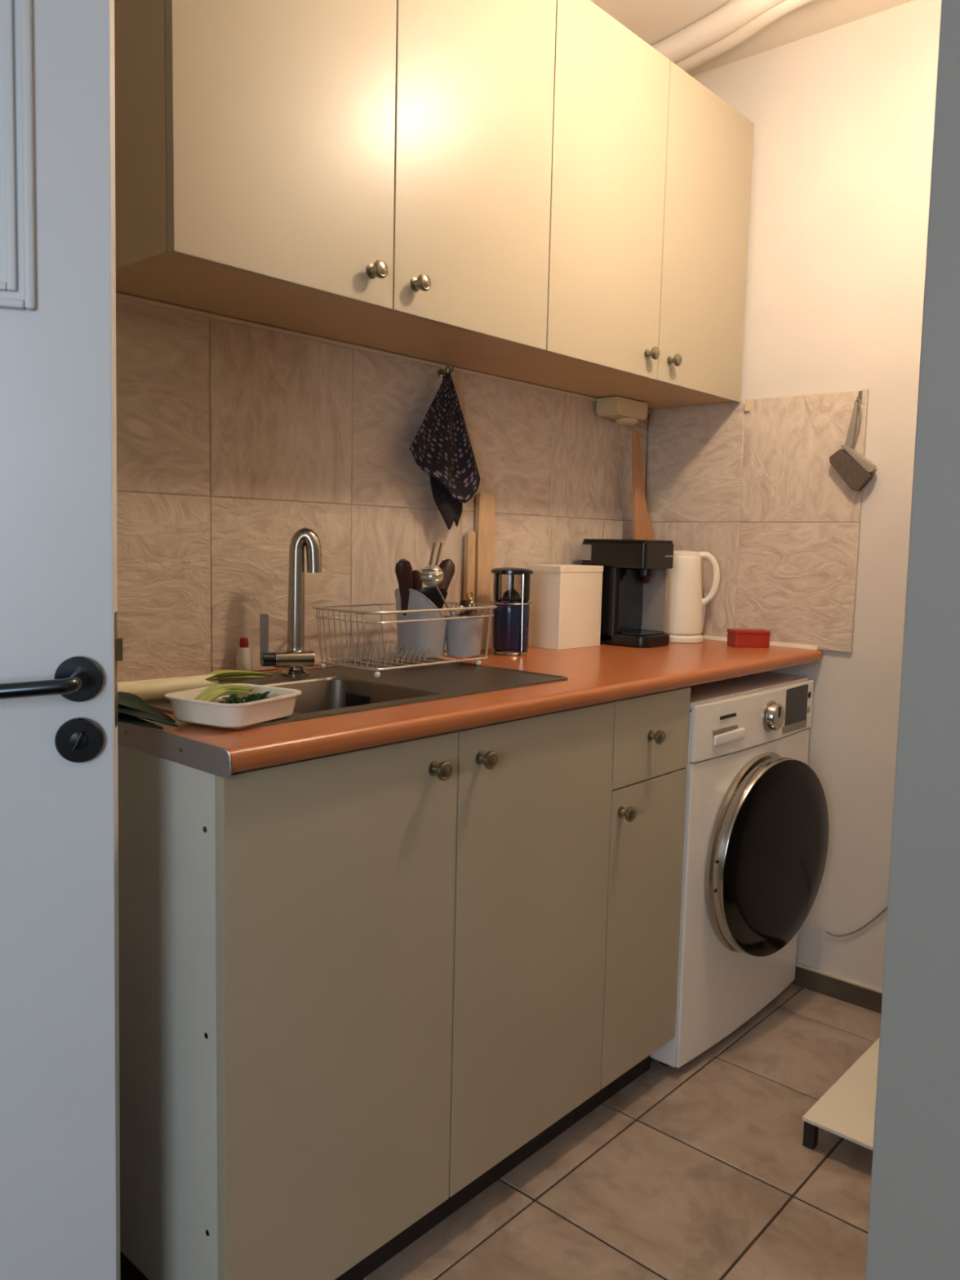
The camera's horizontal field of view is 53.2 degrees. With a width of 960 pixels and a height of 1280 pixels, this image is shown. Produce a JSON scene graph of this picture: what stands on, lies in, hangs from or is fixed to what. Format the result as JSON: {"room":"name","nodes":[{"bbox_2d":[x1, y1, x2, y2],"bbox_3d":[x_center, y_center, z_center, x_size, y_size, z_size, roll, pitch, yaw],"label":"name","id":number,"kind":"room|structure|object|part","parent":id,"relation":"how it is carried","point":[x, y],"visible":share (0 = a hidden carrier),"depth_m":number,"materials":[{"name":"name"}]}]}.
{"room":"kitchen","nodes":[
{"label":"kitchen","id":0,"kind":"room"},
{"bbox_2d":[115,293,648,682],"bbox_3d":[-1.015,-0.248,1.207,0.120,2.550,4.581,6,8,41],"label":"wall","id":1,"kind":"structure","parent":0,"point":[233,440],"depth_m":1.85,"materials":[{"name":"beige tile"}]},
{"bbox_2d":[114,0,556,364],"bbox_3d":[-0.231,-0.923,1.673,0.315,0.711,0.833,6,8,41],"label":"upper cabinet","id":2,"kind":"object","parent":1,"relation":"attached to","point":[372,174],"visible":0.94,"depth_m":1.54,"materials":[{"name":"beige laminate"}]},
{"bbox_3d":[-0.521,-0.902,1.385,0.268,0.709,0.016,6,8,41],"label":"panel","id":3,"kind":"part","parent":2,"relation":"part of","materials":[{"name":"beige wood"}]},
{"bbox_3d":[-0.282,-0.901,1.437,0.018,0.711,0.409,6,8,41],"label":"door","id":4,"kind":"part","parent":2,"relation":"part of","materials":[{"name":"beige metal"}]},
{"bbox_3d":[-0.257,-0.582,1.724,0.268,0.016,0.801,6,8,41],"label":"panel","id":5,"kind":"part","parent":2,"relation":"part of","materials":[{"name":"beige wood"}]},
{"bbox_3d":[-0.168,-0.606,1.568,0.028,0.030,0.030,6,8,41],"label":"knob","id":6,"kind":"part","parent":2,"relation":"part of","materials":[{"name":"grey metal"}]},
{"bbox_3d":[-0.101,-0.612,1.642,0.028,0.030,0.030,6,8,41],"label":"knob","id":7,"kind":"part","parent":2,"relation":"part of","materials":[{"name":"grey metal"}]},
{"bbox_3d":[-0.004,-0.926,1.746,0.018,0.711,0.419,6,8,41],"label":"door","id":8,"kind":"part","parent":2,"relation":"part of","materials":[{"name":"beige metal"}]},
{"bbox_3d":[0.024,-0.951,1.992,0.268,0.709,0.016,6,8,41],"label":"panel","id":9,"kind":"part","parent":2,"relation":"part of","materials":[{"name":"beige wood"}]},
{"bbox_2d":[115,292,649,413],"bbox_3d":[-0.218,-0.592,1.964,0.006,0.008,2.110,6,8,41],"label":"trim","id":10,"kind":"structure","parent":1,"relation":"attached to","point":[121,295],"depth_m":1.87,"materials":[{"name":"brown wood"}]},
{"bbox_2d":[437,366,453,377],"bbox_3d":[-0.072,-0.588,2.103,0.038,0.021,0.020,6,8,41],"label":"towel hook","id":11,"kind":"object","parent":1,"relation":"attached to","point":[441,373],"visible":0.9,"depth_m":2.11,"materials":[{"name":"grey metal"}]},
{"bbox_3d":[-0.085,-0.588,2.115,0.004,0.020,0.020,6,8,41],"label":"plate","id":12,"kind":"part","parent":11,"relation":"part of","materials":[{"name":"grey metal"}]},
{"bbox_2d":[408,365,479,529],"bbox_3d":[-0.081,-0.418,2.076,0.046,0.354,0.234,6,8,41],"label":"towel","id":13,"kind":"object","parent":11,"relation":"hanging from","point":[442,446],"visible":1,"depth_m":2.09,"materials":[{"name":"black fabric"}]},
{"bbox_2d":[444,0,754,409],"bbox_3d":[0.328,-0.974,2.295,0.315,0.711,0.841,6,8,41],"label":"upper cabinet","id":14,"kind":"object","parent":1,"relation":"attached to","point":[651,171],"visible":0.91,"depth_m":2.16,"materials":[{"name":"beige laminate"}]},
{"bbox_3d":[0.035,-0.952,2.005,0.268,0.709,0.016,6,8,41],"label":"panel","id":15,"kind":"part","parent":14,"relation":"part of","materials":[{"name":"beige wood"}]},
{"bbox_3d":[0.302,-0.632,2.346,0.268,0.016,0.809,6,8,41],"label":"panel","id":16,"kind":"part","parent":14,"relation":"part of","materials":[{"name":"beige wood"}]},
{"bbox_3d":[0.277,-0.951,2.060,0.018,0.711,0.419,6,8,41],"label":"door","id":17,"kind":"part","parent":14,"relation":"part of","materials":[{"name":"beige metal"}]},
{"bbox_2d":[595,395,648,425],"bbox_3d":[0.383,-0.613,2.578,0.068,0.062,0.149,6,8,41],"label":"box","id":18,"kind":"object","parent":14,"relation":"attached to","point":[625,411],"visible":1,"depth_m":2.54,"materials":[{"name":"beige plastic"}]},
{"bbox_3d":[0.395,-0.657,2.195,0.028,0.030,0.030,6,8,41],"label":"knob","id":19,"kind":"part","parent":14,"relation":"part of","materials":[{"name":"grey metal"}]},
{"bbox_3d":[0.462,-0.663,2.269,0.028,0.030,0.030,6,8,41],"label":"knob","id":20,"kind":"part","parent":14,"relation":"part of","materials":[{"name":"grey metal"}]},
{"bbox_3d":[0.586,-1.002,2.617,0.268,0.709,0.016,6,8,41],"label":"panel","id":21,"kind":"part","parent":14,"relation":"part of","materials":[{"name":"beige wood"}]},
{"bbox_3d":[0.558,-0.976,2.372,0.018,0.711,0.417,6,8,41],"label":"door","id":22,"kind":"part","parent":14,"relation":"part of","materials":[{"name":"beige metal"}]},
{"bbox_2d":[362,983,880,1279],"bbox_3d":[0.187,1.169,0.248,3.420,0.060,4.591,6,8,41],"label":"floor","id":23,"kind":"structure","parent":0,"point":[700,1169],"depth_m":1.74,"materials":[{"name":"tile"}]},
{"bbox_2d":[117,701,614,1279],"bbox_3d":[-0.215,0.548,1.674,0.528,0.868,0.848,6,8,41],"label":"base cabinet","id":24,"kind":"object","parent":23,"relation":"on","point":[359,989],"visible":0.83,"depth_m":1.36,"materials":[{"name":"beige laminate"}]},
{"bbox_3d":[-0.508,0.523,1.377,0.481,0.771,0.016,6,8,41],"label":"panel","id":25,"kind":"part","parent":24,"relation":"part of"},
{"bbox_3d":[-0.187,0.534,1.362,0.018,0.767,0.418,6,8,41],"label":"door","id":26,"kind":"part","parent":24,"relation":"part of","materials":[{"name":"beige metal"}]},
{"bbox_3d":[-0.059,0.194,1.428,0.028,0.030,0.030,6,8,41],"label":"knob","id":27,"kind":"part","parent":24,"relation":"part of","materials":[{"name":"grey metal"}]},
{"bbox_2d":[117,639,822,778],"bbox_3d":[0.085,0.073,1.979,0.549,0.036,1.764,6,8,41],"label":"countertop","id":28,"kind":"structure","parent":24,"relation":"on","point":[602,673],"depth_m":1.54,"materials":[{"name":"orange laminate"}]},
{"bbox_2d":[117,691,177,729],"bbox_3d":[-0.533,0.097,1.210,0.169,0.033,0.267,6,8,41],"label":"leeks","id":29,"kind":"object","parent":28,"relation":"on","point":[131,708],"visible":0.36,"depth_m":1.26,"materials":[{"name":"green plant"}]},
{"bbox_2d":[235,637,252,671],"bbox_3d":[-0.435,0.030,1.765,0.029,0.070,0.029,6,8,41],"label":"soap bottle","id":30,"kind":"object","parent":28,"relation":"on","point":[243,658],"visible":0.84,"depth_m":1.75,"materials":[{"name":"white plastic"}]},
{"bbox_2d":[260,527,321,676],"bbox_3d":[-0.348,-0.070,1.754,0.113,0.272,0.057,-1,6,-23],"label":"mixer tap","id":31,"kind":"object","parent":28,"relation":"on","point":[295,658],"visible":1,"depth_m":1.75,"materials":[{"name":"silver metal"}]},
{"bbox_3d":[-0.389,-0.005,1.728,0.015,0.085,0.008,-1,6,-23],"label":"lever","id":32,"kind":"part","parent":31,"relation":"part of","materials":[{"name":"metal"}]},
{"bbox_3d":[-0.323,-0.092,1.761,0.062,0.229,0.032,1,6,-6],"label":"spout","id":33,"kind":"part","parent":31,"relation":"part of","materials":[{"name":"silver metal"}]},
{"bbox_2d":[143,657,568,728],"bbox_3d":[-0.226,0.152,1.680,0.407,0.154,0.743,6,8,41],"label":"sink","id":34,"kind":"object","parent":28,"relation":"in","point":[329,691],"visible":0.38,"depth_m":1.73,"materials":[{"name":"metal"}]},
{"bbox_2d":[117,670,272,700],"bbox_3d":[-0.504,0.072,1.460,0.074,0.035,0.423,7,8,44],"label":"leeks","id":35,"kind":"object","parent":34,"relation":"on","point":[150,689],"visible":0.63,"depth_m":1.47,"materials":[{"name":"food"}]},
{"bbox_2d":[164,683,301,728],"bbox_3d":[-0.339,0.091,1.325,0.142,0.034,0.153,4,7,28],"label":"tray","id":36,"kind":"object","parent":34,"relation":"on","point":[281,704],"visible":0.9,"depth_m":1.28,"materials":[{"name":"white plastic"}]},
{"bbox_2d":[194,684,271,703],"bbox_3d":[-0.351,0.079,1.328,0.093,0.026,0.106,6,8,41],"label":"celery","id":37,"kind":"object","parent":36,"relation":"in","point":[213,692],"visible":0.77,"depth_m":1.32,"materials":[{"name":"green plant"}]},
{"bbox_3d":[-0.262,0.162,1.587,0.268,0.152,0.290,6,8,41],"label":"bowl","id":38,"kind":"part","parent":34,"relation":"part of","materials":[{"name":"metal"}]},
{"bbox_2d":[311,600,497,677],"bbox_3d":[-0.145,-0.008,1.915,0.195,0.123,0.358,6,8,41],"label":"dish rack","id":39,"kind":"object","parent":34,"relation":"on","point":[378,655],"visible":0.86,"depth_m":1.84,"materials":[{"name":"metal"}]},
{"bbox_2d":[394,587,484,657],"bbox_3d":[-0.084,-0.039,1.979,0.184,0.138,0.112,-1,6,-21],"label":"utensil caddy","id":40,"kind":"object","parent":39,"relation":"in","point":[463,637],"visible":0.84,"depth_m":1.94,"materials":[{"name":"grey plastic"}]},
{"bbox_2d":[395,559,413,615],"bbox_3d":[-0.145,-0.067,1.929,0.029,0.191,0.060,6,8,41],"label":"knife","id":41,"kind":"object","parent":40,"relation":"in","point":[403,569],"visible":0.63,"depth_m":1.91,"materials":[{"name":"brown wood"}]},
{"bbox_2d":[412,569,422,590],"bbox_3d":[-0.133,-0.061,1.981,0.030,0.167,0.020,2,6,10],"label":"knife","id":42,"kind":"object","parent":40,"relation":"in","point":[417,583],"visible":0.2,"depth_m":1.97,"materials":[{"name":"brown wood"}]},
{"bbox_2d":[417,586,448,608],"bbox_3d":[-0.103,-0.042,1.953,0.069,0.136,0.030,-1,6,-20],"label":"spatula","id":43,"kind":"object","parent":40,"relation":"in","point":[432,593],"visible":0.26,"depth_m":1.94,"materials":[{"name":"black plastic"}]},
{"bbox_2d":[419,542,453,616],"bbox_3d":[-0.078,-0.086,1.926,0.051,0.219,0.106,6,8,41],"label":"strainer","id":44,"kind":"object","parent":40,"relation":"in","point":[432,575],"visible":0.98,"depth_m":1.89,"materials":[{"name":"metal"}]},
{"bbox_3d":[-0.095,-0.167,1.908,0.006,0.055,0.024,5,7,29],"label":"rod","id":45,"kind":"part","parent":44,"relation":"part of","materials":[{"name":"grey metal"}]},
{"bbox_3d":[-0.083,-0.168,1.921,0.006,0.055,0.028,5,7,31],"label":"rod","id":46,"kind":"part","parent":44,"relation":"part of","materials":[{"name":"grey metal"}]},
{"bbox_3d":[-0.068,-0.046,1.943,0.006,0.136,0.072,6,8,41],"label":"handle","id":47,"kind":"part","parent":44,"relation":"part of","materials":[{"name":"silver metal"}]},
{"bbox_2d":[437,559,454,608],"bbox_3d":[-0.092,-0.076,2.032,0.029,0.191,0.105,5,7,32],"label":"knife","id":48,"kind":"object","parent":40,"relation":"in","point":[447,565],"visible":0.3,"depth_m":2.04,"materials":[{"name":"brown wood"}]},
{"bbox_2d":[458,604,465,616],"bbox_3d":[-0.038,-0.024,1.970,0.014,0.097,0.028,1,6,-2],"label":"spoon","id":49,"kind":"object","parent":40,"relation":"in","point":[461,613],"visible":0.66,"depth_m":1.96,"materials":[{"name":"silver metal"}]},
{"bbox_2d":[444,613,484,656],"bbox_3d":[-0.034,-0.011,1.985,0.078,0.082,0.089,6,8,41],"label":"cup","id":50,"kind":"object","parent":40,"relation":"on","point":[463,637],"depth_m":1.95,"materials":[{"name":"grey plastic"}]},
{"bbox_2d":[459,591,473,616],"bbox_3d":[-0.028,-0.041,2.015,0.019,0.122,0.039,6,8,41],"label":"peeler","id":51,"kind":"object","parent":40,"relation":"in","point":[465,603],"visible":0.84,"depth_m":2.01,"materials":[{"name":"silver metal"}]},
{"bbox_3d":[-0.030,-0.069,2.012,0.016,0.032,0.029,6,8,41],"label":"handle","id":52,"kind":"part","parent":51,"relation":"part of","materials":[{"name":"silver metal"}]},
{"bbox_2d":[463,530,475,612],"bbox_3d":[-0.026,-0.113,2.226,0.013,0.280,0.026,6,8,41],"label":"spatula","id":53,"kind":"object","parent":40,"relation":"in","point":[469,535],"visible":0.56,"depth_m":2.21,"materials":[{"name":"brown wood"}]},
{"bbox_2d":[469,600,475,616],"bbox_3d":[-0.021,-0.030,1.993,0.025,0.105,0.010,-2,7,-28],"label":"spoon","id":54,"kind":"object","parent":40,"relation":"in","point":[472,603],"visible":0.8,"depth_m":1.99,"materials":[{"name":"silver metal"}]},
{"bbox_2d":[469,600,475,611],"bbox_3d":[-0.016,-0.070,1.991,0.008,0.024,0.018,6,8,41],"label":"bowl","id":55,"kind":"object","parent":54,"relation":"on","point":[472,603],"depth_m":1.99,"materials":[{"name":"silver metal"}]},
{"bbox_2d":[474,493,495,649],"bbox_3d":[0.009,-0.160,2.263,0.013,0.368,0.056,6,8,41],"label":"cutting board","id":56,"kind":"object","parent":28,"relation":"on","point":[485,503],"visible":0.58,"depth_m":2.25,"materials":[{"name":"brown wood"}]},
{"bbox_2d":[490,567,533,655],"bbox_3d":[0.071,-0.067,2.198,0.096,0.198,0.096,6,8,41],"label":"press","id":57,"kind":"object","parent":28,"relation":"on","point":[511,618],"visible":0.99,"depth_m":2.17,"materials":[{"name":"blue glass"}]},
{"bbox_3d":[0.034,-0.059,2.176,0.012,0.185,0.005,-2,7,-32],"label":"frame post","id":58,"kind":"part","parent":57,"relation":"part of","materials":[{"name":"black plastic"}]},
{"bbox_3d":[0.048,-0.065,2.236,0.005,0.185,0.012,-2,7,-32],"label":"frame post","id":59,"kind":"part","parent":57,"relation":"part of","materials":[{"name":"silver metal"}]},
{"bbox_3d":[0.072,-0.120,2.193,0.011,0.070,0.011,6,8,41],"label":"plunger rod","id":60,"kind":"part","parent":57,"relation":"part of","materials":[{"name":"metal"}]},
{"bbox_3d":[0.073,-0.158,2.189,0.096,0.015,0.096,6,8,41],"label":"lid","id":61,"kind":"part","parent":57,"relation":"part of","materials":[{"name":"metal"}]},
{"bbox_3d":[0.072,-0.121,2.193,0.084,0.064,0.084,6,8,41],"label":"glass","id":62,"kind":"part","parent":57,"relation":"part of","materials":[{"name":"clear glass"}]},
{"bbox_3d":[0.094,-0.056,2.162,0.005,0.185,0.012,-2,7,-32],"label":"frame post","id":63,"kind":"part","parent":57,"relation":"part of","materials":[{"name":"silver metal"}]},
{"bbox_2d":[527,564,603,649],"bbox_3d":[0.212,-0.086,2.404,0.109,0.202,0.179,6,8,41],"label":"storage box","id":64,"kind":"object","parent":28,"relation":"on","point":[566,599],"visible":0.87,"depth_m":2.35,"materials":[{"name":"white plastic"}]},
{"bbox_3d":[0.214,-0.179,2.395,0.109,0.016,0.179,6,8,41],"label":"lid","id":65,"kind":"part","parent":64,"relation":"part of","materials":[{"name":"white plastic"}]},
{"bbox_2d":[580,538,673,648],"bbox_3d":[0.382,-0.125,2.489,0.205,0.270,0.150,6,8,41],"label":"coffee machine","id":66,"kind":"object","parent":28,"relation":"on","point":[635,574],"visible":0.92,"depth_m":2.45,"materials":[{"name":"black plastic"}]},
{"bbox_3d":[0.383,-0.257,2.479,0.188,0.006,0.148,6,8,41],"label":"lid","id":67,"kind":"part","parent":66,"relation":"part of","materials":[{"name":"black plastic"}]},
{"bbox_3d":[0.390,-0.109,2.486,0.006,0.150,0.114,6,8,41],"label":"panel","id":68,"kind":"part","parent":66,"relation":"part of","materials":[{"name":"black plastic"}]},
{"bbox_3d":[0.424,-0.164,2.451,0.039,0.038,0.040,6,8,41],"label":"spout","id":69,"kind":"part","parent":66,"relation":"part of","materials":[{"name":"black plastic"}]},
{"bbox_2d":[631,431,655,630],"bbox_3d":[0.469,-0.290,2.678,0.056,0.565,0.136,6,8,41],"label":"wooden paddle","id":70,"kind":"object","parent":28,"relation":"on","point":[642,526],"visible":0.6,"depth_m":2.63,"materials":[{"name":"beige wood"}]},
{"bbox_2d":[664,550,719,643],"bbox_3d":[0.550,-0.119,2.587,0.149,0.245,0.130,6,8,41],"label":"kettle","id":71,"kind":"object","parent":28,"relation":"on","point":[686,606],"visible":0.79,"depth_m":2.54,"materials":[{"name":"white plastic"}]},
{"bbox_3d":[0.547,-0.234,2.579,0.094,0.016,0.094,6,8,41],"label":"lid","id":72,"kind":"part","parent":71,"relation":"part of","materials":[{"name":"white plastic"}]},
{"bbox_3d":[0.615,-0.163,2.582,0.061,0.149,0.019,2,6,3],"label":"handle","id":73,"kind":"part","parent":71,"relation":"part of","materials":[{"name":"white plastic"}]},
{"bbox_2d":[726,628,770,647],"bbox_3d":[0.700,-0.005,2.500,0.099,0.043,0.063,1,6,-6],"label":"tin","id":74,"kind":"object","parent":28,"relation":"on","point":[736,637],"visible":1,"depth_m":2.47,"materials":[{"name":"red metal"}]},
{"bbox_3d":[0.701,-0.022,2.498,0.099,0.009,0.063,1,6,-6],"label":"lid","id":75,"kind":"part","parent":74,"relation":"part of","materials":[{"name":"red plastic"}]},
{"bbox_3d":[0.011,0.188,1.505,0.028,0.030,0.030,6,8,41],"label":"knob","id":76,"kind":"part","parent":24,"relation":"part of","materials":[{"name":"grey metal"}]},
{"bbox_3d":[0.096,0.509,1.677,0.018,0.767,0.424,6,8,41],"label":"door","id":77,"kind":"part","parent":24,"relation":"part of","materials":[{"name":"beige metal"}]},
{"bbox_2d":[574,686,690,1123],"bbox_3d":[0.162,0.514,2.094,0.528,0.868,0.280,6,8,41],"label":"base cabinet","id":78,"kind":"object","parent":23,"relation":"on","point":[651,731],"visible":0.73,"depth_m":1.93,"materials":[{"name":"beige laminate"}]},
{"bbox_3d":[0.281,0.331,1.827,0.028,0.030,0.030,6,8,41],"label":"knob","id":79,"kind":"part","parent":78,"relation":"part of","materials":[{"name":"grey metal"}]},
{"bbox_3d":[0.330,0.574,1.948,0.018,0.594,0.279,6,8,41],"label":"door","id":80,"kind":"part","parent":78,"relation":"part of","materials":[{"name":"beige wood"}]},
{"bbox_3d":[0.339,0.190,1.909,0.018,0.170,0.279,6,8,41],"label":"drawer","id":81,"kind":"part","parent":78,"relation":"part of","materials":[{"name":"beige wood"}]},
{"bbox_3d":[0.348,0.190,1.884,0.028,0.030,0.030,6,8,41],"label":"knob","id":82,"kind":"part","parent":78,"relation":"part of","materials":[{"name":"grey metal"}]},
{"bbox_2d":[650,672,828,1067],"bbox_3d":[0.491,0.510,2.397,0.599,0.830,0.601,6,8,41],"label":"washing machine","id":83,"kind":"object","parent":23,"relation":"on","point":[755,844],"visible":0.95,"depth_m":2.15,"materials":[{"name":"white metal"}]},
{"bbox_3d":[0.452,0.504,2.432,0.490,0.790,0.600,6,8,41],"label":"casing","id":84,"kind":"part","parent":83,"relation":"part of","materials":[{"name":"white metal"}]},
{"bbox_3d":[0.539,0.188,2.098,0.001,0.080,0.173,6,8,41],"label":"detergent drawer","id":85,"kind":"part","parent":83,"relation":"part of","materials":[{"name":"white plastic"}]},
{"bbox_3d":[0.640,0.579,2.269,0.021,0.674,0.600,6,8,41],"label":"panel","id":86,"kind":"part","parent":83,"relation":"part of","materials":[{"name":"white metal"}]},
{"bbox_3d":[0.460,0.102,2.393,0.490,0.018,0.601,6,8,41],"label":"plate","id":87,"kind":"part","parent":83,"relation":"part of","materials":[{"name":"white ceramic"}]},
{"bbox_3d":[0.651,0.180,2.228,0.026,0.121,0.598,6,8,41],"label":"control panel","id":88,"kind":"part","parent":83,"relation":"part of","materials":[{"name":"white plastic"}]},
{"bbox_3d":[0.678,0.500,2.221,0.461,0.461,0.037,-4,8,-43],"label":"porthole door","id":89,"kind":"part","parent":83,"relation":"part of","materials":[{"name":"black glass"}]},
{"bbox_3d":[0.693,0.502,2.206,0.456,0.456,0.017,-4,8,-43],"label":"porthole glass","id":90,"kind":"part","parent":83,"relation":"part of","materials":[{"name":"black glass"}]},
{"bbox_2d":[802,1037,879,1150],"bbox_3d":[0.963,0.952,1.963,0.371,0.060,0.602,6,8,41],"label":"stand","id":91,"kind":"object","parent":23,"relation":"on","point":[846,1110],"visible":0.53,"depth_m":1.89,"materials":[{"name":"white plastic"}]},
{"bbox_2d":[590,0,914,76],"bbox_3d":[0.245,-1.327,-0.005,3.420,0.100,4.591,6,8,41],"label":"ceiling","id":92,"kind":"structure","parent":0,"point":[653,21],"depth_m":2.32,"materials":[{"name":"white paint"}]},
{"bbox_2d":[651,0,786,63],"bbox_3d":[0.781,-1.438,2.019,0.122,0.062,1.363,-4,8,-40],"label":"pipe","id":93,"kind":"object","parent":92,"relation":"attached to","point":[734,15],"visible":0.56,"depth_m":2.28,"materials":[{"name":"white paint"}]},
{"bbox_2d":[675,0,813,72],"bbox_3d":[0.817,-1.440,2.059,0.133,0.066,1.361,-4,8,-41],"label":"pipe","id":94,"kind":"object","parent":92,"relation":"attached to","point":[748,30],"visible":0.27,"depth_m":2.28,"materials":[{"name":"white paint"}]},
{"bbox_2d":[644,0,941,989],"bbox_3d":[1.057,-0.316,2.350,1.460,2.550,0.130,6,8,41],"label":"wall","id":95,"kind":"structure","parent":0,"point":[842,117],"depth_m":2.42,"materials":[{"name":"white paint"}]},
{"bbox_2d":[744,401,751,411],"bbox_3d":[0.711,-0.620,2.544,0.014,0.024,0.008,6,8,41],"label":"clip","id":96,"kind":"object","parent":95,"relation":"attached to","point":[747,408],"visible":1,"depth_m":2.54,"materials":[{"name":"beige plastic"}]},
{"bbox_2d":[702,635,817,649],"bbox_3d":[0.671,-0.003,2.629,0.520,0.010,0.008,6,8,41],"label":"trim","id":97,"kind":"structure","parent":95,"relation":"attached to","point":[705,637],"depth_m":2.52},
{"bbox_2d":[791,962,882,1013],"bbox_3d":[0.942,0.901,2.468,1.309,0.058,0.014,6,8,41],"label":"baseboard","id":98,"kind":"structure","parent":95,"relation":"attached to","point":[855,993],"depth_m":2.47,"materials":[{"name":"tile"}]},
{"bbox_2d":[829,399,876,491],"bbox_3d":[0.918,-0.478,2.352,0.112,0.223,0.026,6,8,41],"label":"brush","id":99,"kind":"object","parent":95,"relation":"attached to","point":[855,469],"visible":1,"depth_m":2.35,"materials":[{"name":"grey plastic"}]},
{"bbox_3d":[0.913,-0.521,2.354,0.028,0.115,0.012,6,8,41],"label":"handle","id":100,"kind":"part","parent":99,"relation":"part of","materials":[{"name":"grey plastic"}]},
{"bbox_2d":[825,906,887,937],"bbox_3d":[0.975,0.684,2.422,0.192,0.181,0.006,6,8,41],"label":"cable","id":101,"kind":"object","parent":95,"relation":"attached to","point":[886,908],"visible":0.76,"depth_m":2.43,"materials":[{"name":"white plastic"}]},
{"bbox_2d":[857,391,862,403],"bbox_3d":[0.927,-0.595,2.344,0.009,0.030,0.019,6,8,41],"label":"wall hook","id":102,"kind":"object","parent":95,"relation":"attached to","point":[860,396],"visible":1,"depth_m":2.35,"materials":[{"name":"grey metal"}]},
{"bbox_2d":[865,0,959,1279],"bbox_3d":[0.952,-0.206,1.242,0.150,2.550,1.930,6,8,41],"label":"door frame","id":103,"kind":"structure","parent":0,"point":[913,1231],"depth_m":0.60,"materials":[{"name":"grey paint"}]},
{"bbox_2d":[0,0,123,1279],"bbox_3d":[-0.778,0.011,1.002,0.760,2.032,0.101,0,6,-14],"label":"door","id":104,"kind":"structure","parent":103,"relation":"in","point":[61,649],"depth_m":1.09,"materials":[{"name":"white paint"}]},
{"bbox_3d":[-0.763,-0.634,0.944,0.561,0.517,0.007,0,6,-14],"label":"moulding","id":105,"kind":"part","parent":104,"relation":"part of","materials":[{"name":"white paint"}]},
{"bbox_3d":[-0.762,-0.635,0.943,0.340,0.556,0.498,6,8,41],"label":"moulding","id":106,"kind":"part","parent":104,"relation":"part of","materials":[{"name":"white paint"}]},
{"bbox_3d":[-0.509,0.052,1.048,0.140,0.026,0.052,0,6,-15],"label":"lever","id":107,"kind":"part","parent":104,"relation":"part of","materials":[{"name":"metal"}]},
{"bbox_3d":[-0.428,0.034,1.124,0.004,0.135,0.020,0,6,-14],"label":"latch plate","id":108,"kind":"part","parent":104,"relation":"part of","materials":[{"name":"grey metal"}]}
]}

